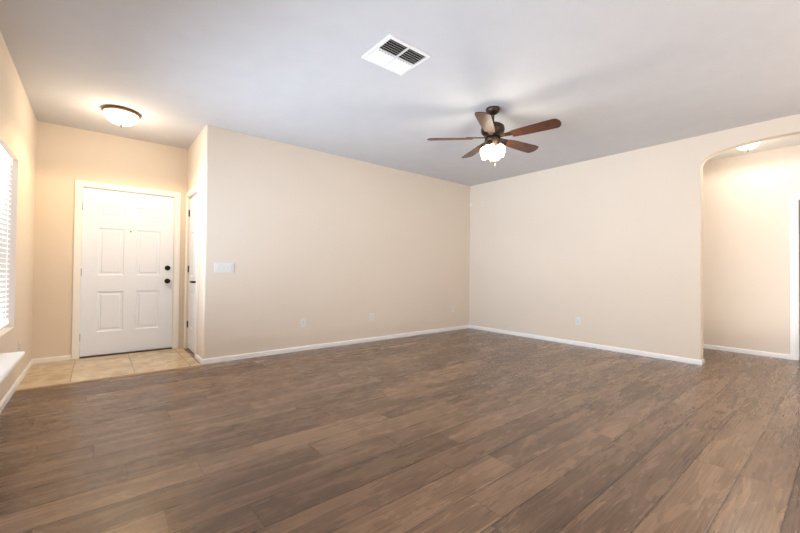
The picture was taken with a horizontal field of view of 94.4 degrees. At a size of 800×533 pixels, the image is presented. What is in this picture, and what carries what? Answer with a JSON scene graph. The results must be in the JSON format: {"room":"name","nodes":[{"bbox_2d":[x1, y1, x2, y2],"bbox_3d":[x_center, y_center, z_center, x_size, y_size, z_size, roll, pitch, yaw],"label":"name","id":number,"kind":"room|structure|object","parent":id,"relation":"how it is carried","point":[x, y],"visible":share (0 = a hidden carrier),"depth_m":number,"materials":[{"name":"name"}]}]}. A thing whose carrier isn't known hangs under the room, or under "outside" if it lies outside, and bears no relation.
{"room":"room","nodes":[
{"label":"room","id":0,"kind":"room"},
{"bbox_2d":[0,31,36,401],"bbox_3d":[-2.114,-0.290,1.597,0.160,2.732,6.720,1,-1,-39],"label":"wall","id":1,"kind":"structure","parent":0,"point":[18,121],"depth_m":3.26,"materials":[{"name":"paint"}]},
{"bbox_2d":[0,144,12,328],"bbox_3d":[-2.798,-0.222,2.464,0.056,1.420,1.878,1,-1,-39],"label":"window blinds","id":2,"kind":"object","parent":1,"relation":"attached to","point":[5,159],"visible":1,"depth_m":3.07,"materials":[{"name":"white plastic"}]},
{"bbox_2d":[0,351,24,383],"bbox_3d":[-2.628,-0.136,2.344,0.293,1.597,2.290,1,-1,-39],"label":"window sill","id":3,"kind":"structure","parent":1,"relation":"in","point":[8,361],"depth_m":2.47,"materials":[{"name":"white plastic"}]},
{"bbox_2d":[0,359,32,412],"bbox_3d":[-2.059,1.048,1.634,0.014,0.058,6.480,1,-1,-39],"label":"baseboard","id":4,"kind":"structure","parent":1,"relation":"attached to","point":[15,385],"depth_m":3.20,"materials":[{"name":"white wood"}]},
{"bbox_2d":[16,348,199,388],"bbox_3d":[-3.176,1.096,4.146,1.463,0.006,1.175,1,-1,-39],"label":"floor","id":5,"kind":"structure","parent":0,"point":[65,371],"depth_m":4.05,"materials":[{"name":"beige tile"}]},
{"bbox_2d":[79,347,171,358],"bbox_3d":[-3.473,1.093,4.737,0.945,0.010,0.124,1,-1,-39],"label":"threshold","id":6,"kind":"object","parent":5,"relation":"on","point":[168,347],"visible":0.71,"depth_m":4.68,"materials":[{"name":"brown"}]},
{"bbox_2d":[32,121,187,358],"bbox_3d":[-3.306,-0.259,4.884,2.393,2.732,0.120,1,-1,-39],"label":"wall","id":7,"kind":"structure","parent":0,"point":[65,155],"depth_m":4.33,"materials":[{"name":"beige paint"}]},
{"bbox_2d":[33,355,70,363],"bbox_3d":[-3.983,1.064,4.237,0.328,0.058,0.014,1,-1,-39],"label":"baseboard","id":8,"kind":"structure","parent":7,"relation":"attached to","point":[66,357],"depth_m":4.23,"materials":[{"name":"white wood"}]},
{"bbox_2d":[71,180,180,359],"bbox_3d":[-3.459,0.045,4.746,1.083,2.119,0.137,1,-1,-39],"label":"door frame","id":9,"kind":"structure","parent":7,"relation":"attached to","point":[79,184],"depth_m":4.49,"materials":[{"name":"white wood"}]},
{"bbox_2d":[79,187,173,356],"bbox_3d":[-3.460,0.071,4.746,0.945,2.026,0.045,1,-1,-39],"label":"front door","id":10,"kind":"structure","parent":7,"relation":"in","point":[126,306],"depth_m":4.70,"materials":[{"name":"white wood"}]},
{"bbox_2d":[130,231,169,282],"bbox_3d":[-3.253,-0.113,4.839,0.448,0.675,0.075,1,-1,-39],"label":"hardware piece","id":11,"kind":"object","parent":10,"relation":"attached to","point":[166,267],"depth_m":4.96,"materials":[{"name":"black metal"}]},
{"bbox_2d":[187,210,195,326],"bbox_3d":[-2.704,0.027,4.779,0.074,1.600,0.674,1,-1,-39],"label":"hardware piece","id":12,"kind":"object","parent":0,"point":[189,210],"depth_m":5.04,"materials":[{"name":"black metal"}]},
{"bbox_2d":[185,133,200,348],"bbox_3d":[-2.636,-0.253,4.817,0.120,2.732,0.830,1,-1,-39],"label":"wall","id":13,"kind":"structure","parent":0,"point":[193,164],"depth_m":4.93,"materials":[{"name":"paint"}]},
{"bbox_2d":[183,183,199,358],"bbox_3d":[-2.639,0.057,4.800,0.137,2.112,0.824,1,-1,-39],"label":"door frame","id":14,"kind":"structure","parent":13,"relation":"in","point":[194,189],"depth_m":4.48,"materials":[{"name":"white wood"}]},
{"bbox_2d":[188,194,196,353],"bbox_3d":[-2.647,0.087,4.794,0.035,2.032,0.690,1,-1,-39],"label":"closet door","id":15,"kind":"structure","parent":13,"relation":"in","point":[193,200],"depth_m":4.88,"materials":[{"name":"white wood"}]},
{"bbox_2d":[196,355,201,363],"bbox_3d":[-2.342,1.081,4.318,0.014,0.058,0.295,1,-1,-39],"label":"baseboard","id":16,"kind":"structure","parent":13,"relation":"attached to","point":[198,358],"depth_m":4.31,"materials":[{"name":"white wood"}]},
{"bbox_2d":[197,125,469,358],"bbox_3d":[-0.538,-0.220,5.801,4.615,2.732,0.300,1,-1,-39],"label":"wall","id":17,"kind":"structure","parent":0,"point":[331,241],"depth_m":5.12,"materials":[{"name":"paint"}]},
{"bbox_2d":[215,263,233,271],"bbox_3d":[-2.062,0.011,4.354,0.198,0.097,0.011,1,-1,-39],"label":"switch plate","id":18,"kind":"object","parent":17,"relation":"attached to","point":[219,267],"visible":1,"depth_m":4.35,"materials":[{"name":"white plastic"}]},
{"bbox_2d":[301,318,305,326],"bbox_3d":[-1.300,0.758,4.975,0.070,0.114,0.008,1,-1,-39],"label":"outlet","id":19,"kind":"object","parent":17,"relation":"attached to","point":[303,321],"visible":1,"depth_m":4.97,"materials":[{"name":"white plastic"}]},
{"bbox_2d":[201,325,468,364],"bbox_3d":[-0.457,1.116,5.658,4.629,0.058,0.014,1,-1,-39],"label":"baseboard","id":20,"kind":"structure","parent":17,"relation":"attached to","point":[325,345],"depth_m":5.10,"materials":[{"name":"white wood"}]},
{"bbox_2d":[370,313,373,320],"bbox_3d":[-0.428,0.775,5.688,0.070,0.114,0.008,1,-1,-39],"label":"outlet","id":21,"kind":"object","parent":17,"relation":"attached to","point":[371,314],"visible":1,"depth_m":5.68,"materials":[{"name":"white plastic"}]},
{"bbox_2d":[0,328,799,532],"bbox_3d":[1.310,1.195,4.386,9.318,0.100,7.080,1,-1,-39],"label":"floor","id":22,"kind":"structure","parent":0,"point":[468,430],"depth_m":2.28,"materials":[{"name":"brown wood"}]},
{"bbox_2d":[15,365,200,391],"bbox_3d":[-2.797,1.092,3.682,1.463,0.010,0.035,1,-1,-39],"label":"strip","id":23,"kind":"object","parent":22,"relation":"on","point":[193,365],"visible":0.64,"depth_m":3.59,"materials":[{"name":"beige wood"}]},
{"bbox_2d":[0,0,799,185],"bbox_3d":[1.337,-1.647,4.423,9.318,0.120,7.080,1,-1,-39],"label":"ceiling","id":24,"kind":"structure","parent":0,"point":[618,76],"depth_m":3.05,"materials":[{"name":"paint"}]},
{"bbox_2d":[101,105,140,127],"bbox_3d":[-2.941,-1.549,3.910,0.337,0.170,0.337,1,-1,-39],"label":"light","id":25,"kind":"object","parent":24,"relation":"attached to","point":[118,115],"visible":1,"depth_m":3.82,"materials":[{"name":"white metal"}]},
{"bbox_2d":[361,34,430,75],"bbox_3d":[-0.030,-1.610,2.854,0.400,0.020,0.360,1,-1,-39],"label":"ceiling vent","id":26,"kind":"object","parent":24,"relation":"in","point":[393,54],"visible":1,"depth_m":2.84,"materials":[{"name":"white metal"}]},
{"bbox_2d":[427,106,560,166],"bbox_3d":[0.978,-1.302,3.756,1.245,0.593,1.255,1,-1,-39],"label":"ceiling fan","id":27,"kind":"object","parent":24,"relation":"hanging from","point":[492,131],"depth_m":3.67,"materials":[{"name":"brown wood"}]},
{"bbox_2d":[737,142,760,151],"bbox_3d":[4.309,-1.485,4.590,0.255,0.143,0.255,1,-1,-39],"label":"hall light","id":28,"kind":"object","parent":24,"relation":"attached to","point":[747,148],"visible":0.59,"depth_m":4.54,"materials":[{"name":"white glass"}]},
{"bbox_2d":[469,114,799,359],"bbox_3d":[3.082,-0.195,5.111,0.120,2.732,5.590,1,-1,-39],"label":"wall","id":29,"kind":"structure","parent":0,"point":[614,243],"depth_m":5.23,"materials":[{"name":"paint"}]},
{"bbox_2d":[575,317,579,324],"bbox_3d":[2.648,0.810,5.517,0.008,0.114,0.070,1,-1,-39],"label":"outlet","id":30,"kind":"object","parent":29,"relation":"attached to","point":[577,319],"visible":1,"depth_m":5.52,"materials":[{"name":"white plastic"}]},
{"bbox_2d":[469,325,701,364],"bbox_3d":[2.446,1.145,5.751,0.014,0.058,3.544,1,-1,-39],"label":"baseboard","id":31,"kind":"structure","parent":29,"relation":"attached to","point":[610,348],"depth_m":5.28,"materials":[{"name":"white wood"}]},
{"bbox_2d":[703,145,799,354],"bbox_3d":[3.739,-0.172,6.377,0.120,2.732,6.720,1,-1,-39],"label":"wall","id":32,"kind":"structure","parent":0,"point":[746,197],"depth_m":5.05,"materials":[{"name":"paint"}]},
{"bbox_2d":[703,344,789,358],"bbox_3d":[3.335,1.166,6.734,0.014,0.058,5.185,1,-1,-39],"label":"baseboard","id":33,"kind":"structure","parent":32,"relation":"attached to","point":[738,350],"depth_m":5.03,"materials":[{"name":"white wood"}]},
{"bbox_2d":[790,193,799,359],"bbox_3d":[5.329,0.130,4.411,0.137,2.107,0.939,1,-1,-39],"label":"trim","id":34,"kind":"structure","parent":32,"relation":"attached to","point":[794,198],"depth_m":4.70,"materials":[{"name":"white wood"}]},
{"bbox_2d":[707,134,799,160],"bbox_3d":[3.280,-1.546,5.938,1.190,0.004,6.370,1,-1,-39],"label":"ceiling","id":35,"kind":"structure","parent":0,"point":[792,140],"depth_m":4.77,"materials":[{"name":"white paint"}]},
{"bbox_2d":[799,201,799,261],"bbox_3d":[4.892,-0.150,7.242,0.100,2.732,6.600,1,-1,-39],"label":"wall","id":36,"kind":"structure","parent":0,"point":[799,201],"depth_m":5.67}
]}

